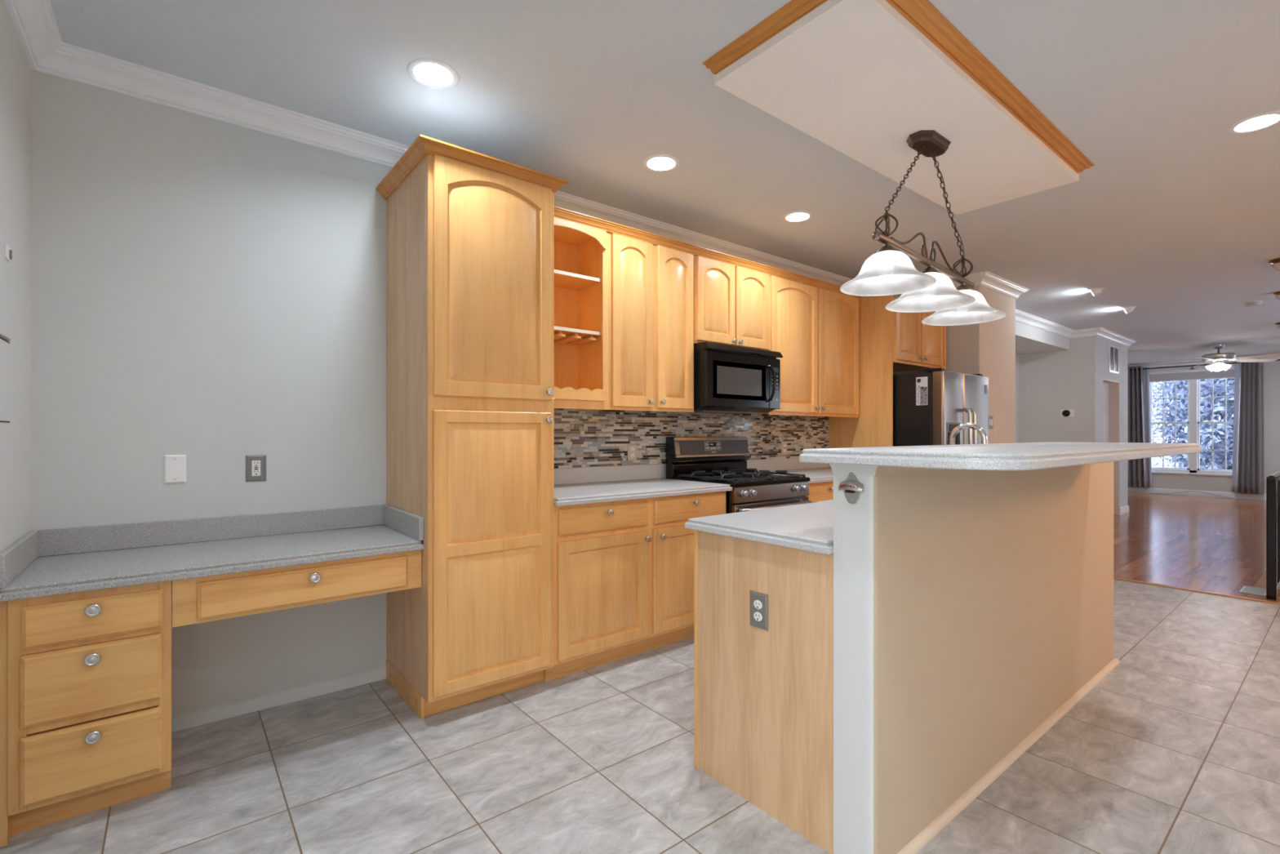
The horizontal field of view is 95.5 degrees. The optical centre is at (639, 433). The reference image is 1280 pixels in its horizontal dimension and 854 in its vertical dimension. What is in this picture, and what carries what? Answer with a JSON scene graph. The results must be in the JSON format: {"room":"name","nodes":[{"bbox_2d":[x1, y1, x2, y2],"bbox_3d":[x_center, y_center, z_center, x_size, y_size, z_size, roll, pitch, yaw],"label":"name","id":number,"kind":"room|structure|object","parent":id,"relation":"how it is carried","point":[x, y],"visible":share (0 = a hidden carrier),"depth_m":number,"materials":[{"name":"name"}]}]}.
{"room":"kitchen","nodes":[
{"label":"kitchen","id":0,"kind":"room"},
{"bbox_2d":[0,0,31,589],"bbox_3d":[-0.798,-0.101,0.244,0.120,2.658,4.750,0,0,-39],"label":"wall","id":1,"kind":"structure","parent":0,"point":[15,71],"depth_m":1.91,"materials":[{"name":"white paint"}]},
{"bbox_2d":[0,333,10,422],"bbox_3d":[-1.852,-0.166,1.660,0.004,0.264,0.484,0,0,-39],"label":"access panel","id":2,"kind":"object","parent":1,"relation":"attached to","point":[5,346],"visible":1,"depth_m":1.79,"materials":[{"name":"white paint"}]},
{"bbox_2d":[4,244,12,262],"bbox_3d":[-1.981,-0.565,1.825,0.009,0.042,0.060,0,0,-39],"label":"light switch","id":3,"kind":"object","parent":1,"relation":"attached to","point":[8,252],"depth_m":1.82,"materials":[{"name":"white plastic"}]},
{"bbox_2d":[31,69,865,732],"bbox_3d":[0.055,-0.101,4.042,6.200,2.658,0.128,0,0,-39],"label":"wall","id":4,"kind":"structure","parent":0,"point":[210,291],"depth_m":2.49,"materials":[{"name":"white paint"}]},
{"bbox_2d":[164,454,186,483],"bbox_3d":[-1.912,0.147,2.390,0.072,0.116,0.007,0,0,-39],"label":"blank wall plate","id":5,"kind":"object","parent":4,"relation":"attached to","point":[175,465],"visible":1,"depth_m":2.39,"materials":[{"name":"white plastic"}]},
{"bbox_2d":[245,454,266,481],"bbox_3d":[-1.694,0.154,2.564,0.076,0.116,0.009,0,0,-39],"label":"outlet","id":6,"kind":"object","parent":4,"relation":"attached to","point":[255,464],"visible":1,"depth_m":2.56,"materials":[{"name":"grey metal"}]},
{"bbox_2d":[251,460,260,475],"bbox_3d":[-1.693,0.154,2.563,0.033,0.068,0.003,0,0,-39],"label":"receptacle","id":7,"kind":"object","parent":6,"relation":"attached to","point":[255,464],"depth_m":2.56,"materials":[{"name":"white plastic"}]},
{"bbox_2d":[554,217,608,411],"bbox_3d":[-0.485,-0.656,3.335,0.551,1.040,0.318,0,0,-39],"label":"upper cabinet","id":8,"kind":"object","parent":4,"relation":"attached to","point":[581,251],"visible":0.62,"depth_m":3.45,"materials":[{"name":"brown wood"}]},
{"bbox_2d":[627,444,636,460],"bbox_3d":[-0.051,0.128,3.870,0.076,0.109,0.008,0,0,-39],"label":"outlet","id":9,"kind":"object","parent":4,"relation":"attached to","point":[632,448],"visible":1,"depth_m":3.87,"materials":[{"name":"beige plastic"}]},
{"bbox_2d":[4,0,1279,368],"bbox_3d":[5.175,-1.383,5.720,16.050,0.093,5.830,0,0,-39],"label":"trim","id":10,"kind":"structure","parent":4,"relation":"attached to","point":[34,21],"depth_m":2.56,"materials":[{"name":"white paint"}]},
{"bbox_2d":[608,232,693,412],"bbox_3d":[0.009,-0.656,3.710,0.688,1.040,0.350,0,0,-39],"label":"upper cabinet","id":11,"kind":"object","parent":4,"relation":"attached to","point":[651,286],"visible":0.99,"depth_m":3.56,"materials":[{"name":"brown wood"}]},
{"bbox_2d":[693,254,769,350],"bbox_3d":[0.578,-0.885,4.166,0.767,0.583,0.350,0,0,-39],"label":"upper cabinet","id":12,"kind":"object","parent":4,"relation":"attached to","point":[731,303],"visible":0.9,"depth_m":4.02,"materials":[{"name":"brown wood"}]},
{"bbox_2d":[693,342,782,413],"bbox_3d":[0.617,-0.370,4.114,0.756,0.444,0.470,0,0,-39],"label":"microwave","id":13,"kind":"object","parent":12,"relation":"attached to","point":[728,379],"visible":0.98,"depth_m":3.92,"materials":[{"name":"black plastic"}]},
{"bbox_2d":[781,441,786,454],"bbox_3d":[1.215,0.127,4.882,0.076,0.112,0.012,0,0,-39],"label":"light switch","id":14,"kind":"object","parent":4,"relation":"attached to","point":[784,444],"visible":1,"depth_m":4.88,"materials":[{"name":"beige plastic"}]},
{"bbox_2d":[750,275,858,417],"bbox_3d":[1.353,-0.656,4.787,1.218,1.040,0.350,0,0,-39],"label":"upper cabinet","id":15,"kind":"object","parent":4,"relation":"attached to","point":[815,331],"visible":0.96,"depth_m":4.63,"materials":[{"name":"brown wood"}]},
{"bbox_2d":[554,205,862,298],"bbox_3d":[0.670,-1.198,4.052,3.248,0.048,0.038,0,0,-39],"label":"crown molding","id":16,"kind":"structure","parent":15,"relation":"attached to","point":[559,212],"depth_m":3.75,"materials":[{"name":"orange wood"}]},
{"bbox_2d":[893,297,946,372],"bbox_3d":[2.321,-0.863,5.366,0.971,0.538,0.655,0,0,-39],"label":"upper cabinet","id":17,"kind":"object","parent":4,"relation":"attached to","point":[917,345],"visible":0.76,"depth_m":5.09,"materials":[{"name":"brown wood"}]},
{"bbox_2d":[0,578,1279,853],"bbox_3d":[1.758,1.278,2.356,6.710,0.100,4.850,0,0,-39],"label":"floor","id":18,"kind":"structure","parent":0,"point":[1175,749],"depth_m":2.09,"materials":[{"name":"grey tile"}]},
{"bbox_2d":[0,580,172,847],"bbox_3d":[-1.892,0.862,2.029,0.400,0.734,0.596,0,0,-39],"label":"base cabinet","id":19,"kind":"object","parent":18,"relation":"on","point":[86,677],"visible":0.95,"depth_m":1.82,"materials":[{"name":"brown wood"}]},
{"bbox_2d":[0,504,424,601],"bbox_3d":[-1.575,0.425,2.300,1.236,0.137,0.570,0,0,-39],"label":"countertop","id":20,"kind":"structure","parent":19,"relation":"on","point":[43,562],"depth_m":2.25,"materials":[{"name":"grey stone"}]},
{"bbox_2d":[172,550,421,626],"bbox_3d":[-1.391,0.576,2.392,0.831,0.163,0.536,0,0,-39],"label":"drawer","id":21,"kind":"object","parent":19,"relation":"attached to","point":[196,600],"visible":0.99,"depth_m":2.17,"materials":[{"name":"brown wood"}]},
{"bbox_2d":[376,133,568,719],"bbox_3d":[-0.827,0.006,2.838,0.702,2.444,0.666,0,0,-39],"label":"pantry cabinet","id":22,"kind":"object","parent":18,"relation":"on","point":[470,234],"visible":1,"depth_m":2.59,"materials":[{"name":"brown wood"}]},
{"bbox_2d":[543,491,726,681],"bbox_3d":[-0.118,0.790,3.416,1.225,0.876,0.650,0,0,-39],"label":"base cabinet","id":23,"kind":"object","parent":18,"relation":"on","point":[624,570],"visible":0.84,"depth_m":3.07,"materials":[{"name":"brown wood"}]},
{"bbox_2d":[554,463,732,506],"bbox_3d":[-0.117,0.282,3.420,1.230,0.139,0.646,0,0,-39],"label":"countertop","id":24,"kind":"structure","parent":23,"relation":"on","point":[579,485],"depth_m":3.49,"materials":[{"name":"stone"}]},
{"bbox_2d":[666,435,812,513],"bbox_3d":[0.696,0.626,4.006,0.762,1.205,0.705,0,0,-39],"label":"gas range","id":25,"kind":"object","parent":18,"relation":"on","point":[721,460],"visible":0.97,"depth_m":4.00,"materials":[{"name":"black metal"}]},
{"bbox_2d":[671,474,809,487],"bbox_3d":[0.694,0.318,4.008,0.762,0.027,0.590,0,0,-39],"label":"cooktop","id":26,"kind":"object","parent":25,"relation":"in","point":[737,480],"depth_m":3.85,"materials":[{"name":"black metal"}]},
{"bbox_2d":[693,529,833,853],"bbox_3d":[1.327,0.790,2.673,2.426,0.876,0.577,0,0,-39],"label":"base cabinet","id":27,"kind":"object","parent":18,"relation":"on","point":[763,700],"visible":0.3,"depth_m":1.87,"materials":[{"name":"brown wood"}]},
{"bbox_2d":[684,499,833,555],"bbox_3d":[1.315,0.333,2.680,2.465,0.038,0.602,0,0,-39],"label":"countertop","id":28,"kind":"structure","parent":27,"relation":"on","point":[809,526],"depth_m":2.00,"materials":[{"name":"stone"}]},
{"bbox_2d":[949,422,987,444],"bbox_3d":[1.493,0.133,2.600,0.142,0.360,0.182,0,0,-39],"label":"kitchen faucet","id":29,"kind":"object","parent":28,"relation":"on","point":[955,431],"visible":0.37,"depth_m":2.57,"materials":[{"name":"silver metal"}]},
{"bbox_2d":[750,590,768,631],"bbox_3d":[0.388,0.580,1.901,0.009,0.116,0.074,0,0,-39],"label":"outlet","id":30,"kind":"object","parent":27,"relation":"attached to","point":[758,601],"visible":1,"depth_m":1.90,"materials":[{"name":"silver metal"}]},
{"bbox_2d":[753,611,762,621],"bbox_3d":[0.386,0.600,1.900,0.003,0.029,0.034,0,0,-39],"label":"receptacle","id":31,"kind":"object","parent":30,"relation":"attached to","point":[757,615],"depth_m":1.90,"materials":[{"name":"white plastic"}]},
{"bbox_2d":[753,600,762,608],"bbox_3d":[0.386,0.560,1.900,0.003,0.029,0.034,0,0,-39],"label":"receptacle","id":32,"kind":"object","parent":30,"relation":"attached to","point":[757,604],"depth_m":1.90,"materials":[{"name":"white plastic"}]},
{"bbox_2d":[804,481,833,502],"bbox_3d":[1.446,0.790,4.669,1.223,0.876,0.650,0,0,-39],"label":"base cabinet","id":33,"kind":"object","parent":18,"relation":"on","point":[819,491],"visible":0.09,"depth_m":4.18,"materials":[{"name":"brown wood"}]},
{"bbox_2d":[746,457,833,483],"bbox_3d":[1.444,0.282,4.669,1.226,0.139,0.646,0,0,-39],"label":"countertop","id":34,"kind":"structure","parent":33,"relation":"on","point":[816,472],"depth_m":4.76,"materials":[{"name":"stone"}]},
{"bbox_2d":[828,294,893,467],"bbox_3d":[1.917,0.026,5.077,0.020,2.405,0.598,0,0,-39],"label":"panel","id":35,"kind":"object","parent":18,"relation":"on","point":[873,426],"visible":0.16,"depth_m":4.97,"materials":[{"name":"brown wood"}]},
{"bbox_2d":[893,368,988,446],"bbox_3d":[2.453,0.343,5.180,0.915,1.712,1.030,0,0,-39],"label":"refrigerator","id":36,"kind":"object","parent":18,"relation":"on","point":[954,399],"visible":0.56,"depth_m":4.76,"materials":[{"name":"silver"}]},
{"bbox_2d":[915,376,927,405],"bbox_3d":[2.280,-0.341,4.701,0.002,0.228,0.093,0,0,-39],"label":"flyer","id":37,"kind":"object","parent":36,"relation":"attached to","point":[921,382],"visible":1,"depth_m":4.70,"materials":[{"name":"white paper"}]},
{"bbox_2d":[920,386,927,403],"bbox_3d":[2.290,-0.309,4.687,0.001,0.136,0.052,0,0,-39],"label":"picture","id":38,"kind":"object","parent":37,"relation":"attached to","point":[923,388],"depth_m":4.69,"materials":[{"name":"grey paper"}]},
{"bbox_2d":[1113,577,1279,604],"bbox_3d":[4.402,1.224,4.409,0.040,0.010,4.750,0,0,-39],"label":"trim","id":39,"kind":"structure","parent":18,"relation":"on","point":[1115,578],"depth_m":4.49,"materials":[{"name":"brown wood"}]},
{"bbox_2d":[49,0,1279,364],"bbox_3d":[5.196,-1.429,5.725,16.330,0.001,6.090,0,0,-39],"label":"ceiling","id":40,"kind":"structure","parent":0,"point":[1176,214],"depth_m":2.63,"materials":[{"name":"white paint"}]},
{"bbox_2d":[407,57,459,88],"bbox_3d":[-0.822,-1.476,2.314,0.196,0.106,0.196,0,0,-39],"label":"recessed light","id":41,"kind":"object","parent":40,"relation":"in","point":[429,73],"visible":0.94,"depth_m":2.34,"materials":[{"name":"white paint"}]},
{"bbox_2d":[642,154,679,172],"bbox_3d":[0.113,-1.476,3.078,0.196,0.106,0.196,0,0,-39],"label":"recessed light","id":42,"kind":"object","parent":40,"relation":"in","point":[659,162],"visible":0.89,"depth_m":3.11,"materials":[{"name":"white paint"}]},
{"bbox_2d":[702,0,827,75],"bbox_3d":[0.465,-1.419,2.023,0.074,0.021,0.623,0,0,-39],"label":"trim","id":43,"kind":"structure","parent":40,"relation":"attached to","point":[793,11],"depth_m":2.06,"materials":[{"name":"orange wood"}]},
{"bbox_2d":[782,211,813,222],"bbox_3d":[1.041,-1.476,3.838,0.196,0.106,0.196,0,0,-39],"label":"recessed light","id":44,"kind":"object","parent":40,"relation":"in","point":[795,216],"visible":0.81,"depth_m":3.88,"materials":[{"name":"white paint"}]},
{"bbox_2d":[714,0,1079,214],"bbox_3d":[1.343,-1.403,2.731,2.190,0.054,0.630,0,0,-39],"label":"ceiling panel","id":45,"kind":"object","parent":40,"relation":"attached to","point":[857,77],"visible":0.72,"depth_m":2.44,"materials":[{"name":"white paint"}]},
{"bbox_2d":[840,129,1006,325],"bbox_3d":[1.355,-0.979,2.736,1.136,0.792,0.380,0,0,-39],"label":"pendant light","id":46,"kind":"object","parent":45,"relation":"hanging from","point":[890,271],"visible":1,"depth_m":2.67,"materials":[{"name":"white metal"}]},
{"bbox_2d":[885,0,1094,173],"bbox_3d":[1.526,-1.419,2.426,2.234,0.021,0.074,0,0,-39],"label":"trim","id":47,"kind":"structure","parent":40,"relation":"attached to","point":[922,15],"depth_m":2.29,"materials":[{"name":"orange wood"}]},
{"bbox_2d":[1084,287,1104,296],"bbox_3d":[4.527,-1.415,5.785,0.156,0.103,0.156,0,0,-39],"label":"ceiling light","id":48,"kind":"object","parent":40,"relation":"attached to","point":[1095,291],"visible":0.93,"depth_m":5.75,"materials":[{"name":"white paint"}]},
{"bbox_2d":[1118,306,1136,313],"bbox_3d":[5.550,-1.415,6.619,0.156,0.103,0.156,0,0,-39],"label":"ceiling light","id":49,"kind":"object","parent":40,"relation":"attached to","point":[1127,309],"visible":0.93,"depth_m":6.58,"materials":[{"name":"white paint"}]},
{"bbox_2d":[1149,344,1279,371],"bbox_3d":[9.328,-1.218,9.420,1.601,0.424,1.610,0,0,-39],"label":"ceiling fan","id":50,"kind":"object","parent":40,"relation":"hanging from","point":[1217,358],"visible":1,"depth_m":9.35,"materials":[{"name":"grey metal"}]},
{"bbox_2d":[1226,111,1279,133],"bbox_3d":[2.842,-1.476,2.675,0.196,0.106,0.196,0,0,-39],"label":"recessed light","id":51,"kind":"object","parent":40,"relation":"in","point":[1265,120],"visible":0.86,"depth_m":2.70,"materials":[{"name":"white paint"}]},
{"bbox_2d":[1243,300,1263,306],"bbox_3d":[6.694,-1.409,6.342,0.150,0.040,0.150,0,0,-39],"label":"smoke detector","id":52,"kind":"object","parent":40,"relation":"attached to","point":[1250,304],"visible":1,"depth_m":6.30,"materials":[{"name":"grey plastic"}]},
{"bbox_2d":[1268,257,1279,271],"bbox_3d":[5.287,-1.381,4.772,0.170,0.096,0.170,0,0,-39],"label":"ceiling light","id":53,"kind":"object","parent":40,"relation":"attached to","point":[1275,263],"visible":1,"depth_m":4.78,"materials":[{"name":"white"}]},
{"bbox_2d":[1273,291,1279,300],"bbox_3d":[6.521,-1.381,5.870,0.170,0.096,0.170,0,0,-39],"label":"ceiling light","id":54,"kind":"object","parent":40,"relation":"attached to","point":[1277,294],"visible":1,"depth_m":5.88,"materials":[{"name":"beige"}]},
{"bbox_2d":[1274,322,1279,329],"bbox_3d":[8.324,-1.381,7.507,0.170,0.096,0.170,0,0,-39],"label":"ceiling light","id":55,"kind":"object","parent":40,"relation":"attached to","point":[1276,323],"visible":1,"depth_m":7.52,"materials":[{"name":"beige"}]},
{"bbox_2d":[893,284,1015,443],"bbox_3d":[3.085,-0.101,5.905,0.860,2.658,1.009,0,0,-39],"label":"wall column","id":56,"kind":"structure","parent":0,"point":[988,348],"depth_m":5.46,"materials":[{"name":"white paint"}]},
{"bbox_2d":[988,415,993,428],"bbox_3d":[3.252,-0.102,5.388,0.110,0.116,0.007,0,0,-39],"label":"light switch","id":57,"kind":"object","parent":56,"relation":"attached to","point":[990,418],"visible":0.97,"depth_m":5.38,"materials":[{"name":"white plastic"}]},
{"bbox_2d":[833,461,1113,853],"bbox_3d":[1.554,0.655,2.403,2.439,1.146,0.127,0,0,-39],"label":"wall","id":58,"kind":"structure","parent":0,"point":[970,606],"depth_m":1.89,"materials":[{"name":"beige paint"}]},
{"bbox_2d":[838,472,863,503],"bbox_3d":[0.590,0.154,1.633,0.028,0.092,0.074,0,0,-39],"label":"bottle opener","id":59,"kind":"object","parent":58,"relation":"attached to","point":[852,487],"visible":1,"depth_m":1.63,"materials":[{"name":"silver metal"}]},
{"bbox_2d":[838,479,863,493],"bbox_3d":[0.588,0.148,1.632,0.025,0.037,0.074,0,0,-39],"label":"label","id":60,"kind":"object","parent":59,"relation":"attached to","point":[849,486],"depth_m":1.62,"materials":[{"name":"red"}]},
{"bbox_2d":[829,463,950,475],"bbox_3d":[1.552,0.100,2.388,2.461,0.034,0.149,0,0,-39],"label":"trim","id":61,"kind":"structure","parent":58,"relation":"attached to","point":[858,469],"depth_m":1.64,"materials":[{"name":"white paint"}]},
{"bbox_2d":[799,441,1201,470],"bbox_3d":[1.465,0.064,2.105,2.140,0.038,0.575,0,0,-39],"label":"countertop","id":62,"kind":"structure","parent":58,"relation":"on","point":[1047,455],"depth_m":1.51,"materials":[{"name":"stone"}]},
{"bbox_2d":[897,657,1119,853],"bbox_3d":[1.573,1.218,2.404,2.450,0.022,0.144,0,0,-39],"label":"baseboard","id":63,"kind":"structure","parent":58,"relation":"attached to","point":[915,845],"depth_m":2.09,"materials":[{"name":"beige wood"}]},
{"bbox_2d":[1015,353,1019,443],"bbox_3d":[4.335,-0.101,7.681,3.310,2.658,0.120,0,0,-39],"label":"wall","id":64,"kind":"structure","parent":0,"point":[1017,356],"depth_m":8.62,"materials":[{"name":"white paint"}]},
{"bbox_2d":[1015,320,1069,354],"bbox_3d":[4.566,-1.300,7.392,3.310,0.258,0.620,0,0,-39],"label":"soffit","id":65,"kind":"structure","parent":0,"point":[1028,339],"depth_m":7.66,"materials":[{"name":"white paint"}]},
{"bbox_2d":[1019,335,1127,506],"bbox_3d":[6.594,-0.101,8.907,1.750,2.658,1.030,0,0,-39],"label":"wall","id":66,"kind":"structure","parent":0,"point":[1051,382],"depth_m":8.30,"materials":[{"name":"white paint"}]},
{"bbox_2d":[1059,408,1074,417],"bbox_3d":[6.020,-0.281,8.198,0.032,0.110,0.170,0,0,-39],"label":"thermostat","id":67,"kind":"object","parent":66,"relation":"attached to","point":[1065,412],"visible":1,"depth_m":8.19,"materials":[{"name":"white plastic"}]},
{"bbox_2d":[1102,382,1108,442],"bbox_3d":[6.798,0.231,8.549,0.860,1.975,0.105,0,0,-39],"label":"door","id":68,"kind":"structure","parent":66,"relation":"in","point":[1105,385],"depth_m":8.72,"materials":[{"name":"white paint"}]},
{"bbox_2d":[1102,377,1119,515],"bbox_3d":[6.814,0.229,8.529,0.920,2.000,0.166,0,0,-39],"label":"trim","id":69,"kind":"structure","parent":66,"relation":"attached to","point":[1113,386],"depth_m":8.77,"materials":[{"name":"beige paint"}]},
{"bbox_2d":[1108,344,1119,373],"bbox_3d":[6.959,-1.083,8.532,0.490,0.393,0.012,0,0,-39],"label":"air vent","id":70,"kind":"object","parent":66,"relation":"in","point":[1113,351],"visible":1,"depth_m":8.52,"materials":[{"name":"white metal"}]},
{"bbox_2d":[1120,486,1266,515],"bbox_3d":[9.670,1.173,9.321,4.530,0.110,5.830,0,0,-39],"label":"baseboard","id":71,"kind":"structure","parent":66,"relation":"attached to","point":[1123,509],"depth_m":11.29,"materials":[{"name":"white paint"}]},
{"bbox_2d":[1151,454,1207,467],"bbox_3d":[31.422,1.879,29.096,53.750,0.100,60.000,0,0,-39],"label":"lawn","id":72,"kind":"structure","parent":0,"point":[1157,460],"depth_m":35.25,"materials":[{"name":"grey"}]},
{"bbox_2d":[1151,382,1231,466],"bbox_3d":[30.787,-3.834,32.907,10.011,12.498,9.902,0,0,44],"label":"tree","id":73,"kind":"object","parent":72,"relation":"on","point":[1157,388],"visible":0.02,"depth_m":32.84,"materials":[{"name":"grey plant"}]},
{"bbox_2d":[1151,381,1232,469],"bbox_3d":[22.377,-2.097,22.608,4.873,8.126,4.890,0,0,-39],"label":"tree","id":74,"kind":"object","parent":72,"relation":"on","point":[1153,405],"visible":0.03,"depth_m":23.41,"materials":[{"name":"grey plant"}]},
{"bbox_2d":[1155,377,1234,469],"bbox_3d":[14.852,-0.785,14.387,3.116,5.240,3.075,0,0,-39],"label":"tree","id":75,"kind":"object","parent":72,"relation":"on","point":[1206,404],"visible":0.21,"depth_m":14.38,"materials":[{"name":"grey plant"}]},
{"bbox_2d":[1113,491,1279,602],"bbox_3d":[7.763,1.278,7.935,9.640,0.100,6.050,0,0,-39],"label":"floor","id":76,"kind":"structure","parent":0,"point":[1215,544],"depth_m":6.48,"materials":[{"name":"brown wood"}]},
{"bbox_2d":[1155,490,1230,497],"bbox_3d":[10.798,1.178,11.423,0.049,0.097,1.201,0,0,-41],"label":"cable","id":77,"kind":"object","parent":76,"relation":"on","point":[1188,491],"visible":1,"depth_m":11.38,"materials":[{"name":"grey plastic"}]},
{"bbox_2d":[1239,585,1266,595],"bbox_3d":[4.782,1.225,4.522,0.280,0.006,0.140,0,0,-39],"label":"floor vent","id":78,"kind":"object","parent":76,"relation":"in","point":[1247,589],"visible":0.85,"depth_m":4.51,"materials":[{"name":"silver metal"}]},
{"bbox_2d":[1266,471,1279,599],"bbox_3d":[5.874,0.770,5.259,3.135,0.916,0.060,0,0,-39],"label":"stair railing","id":79,"kind":"object","parent":76,"relation":"on","point":[1273,482],"visible":1,"depth_m":4.28,"materials":[{"name":"black metal"}]},
{"bbox_2d":[1148,360,1279,493],"bbox_3d":[11.463,-0.101,10.834,0.160,2.658,5.950,0,0,-39],"label":"wall","id":80,"kind":"structure","parent":0,"point":[1270,371],"depth_m":10.68,"materials":[{"name":"white paint"}]},
{"bbox_2d":[1149,365,1234,475],"bbox_3d":[10.903,-0.229,11.446,0.150,2.085,1.505,0,0,-39],"label":"window","id":81,"kind":"structure","parent":80,"relation":"attached to","point":[1193,422],"depth_m":11.42,"materials":[{"name":"white paint"}]},
{"bbox_2d":[1149,366,1234,382],"bbox_3d":[10.839,-1.147,11.424,0.052,0.211,1.300,0,0,-39],"label":"roller shade","id":82,"kind":"object","parent":80,"relation":"attached to","point":[1193,374],"visible":1,"depth_m":11.43,"materials":[{"name":"grey fabric"}]},
{"bbox_2d":[1129,359,1279,370],"bbox_3d":[11.617,-1.299,10.380,0.168,0.090,4.748,0,0,-39],"label":"curtain rod","id":83,"kind":"object","parent":80,"relation":"attached to","point":[1192,366],"visible":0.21,"depth_m":11.40,"materials":[{"name":"black metal"}]},
{"bbox_2d":[1127,365,1151,488],"bbox_3d":[10.270,-0.127,11.969,0.174,2.490,0.407,0,0,-39],"label":"curtain","id":84,"kind":"object","parent":83,"relation":"hanging from","point":[1139,427],"visible":0.84,"depth_m":11.95,"materials":[{"name":"grey fabric"}]},
{"bbox_2d":[1231,358,1262,494],"bbox_3d":[11.236,-0.127,10.760,0.179,2.490,0.406,0,0,-39],"label":"curtain","id":85,"kind":"object","parent":83,"relation":"hanging from","point":[1247,438],"visible":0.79,"depth_m":10.74,"materials":[{"name":"grey fabric"}]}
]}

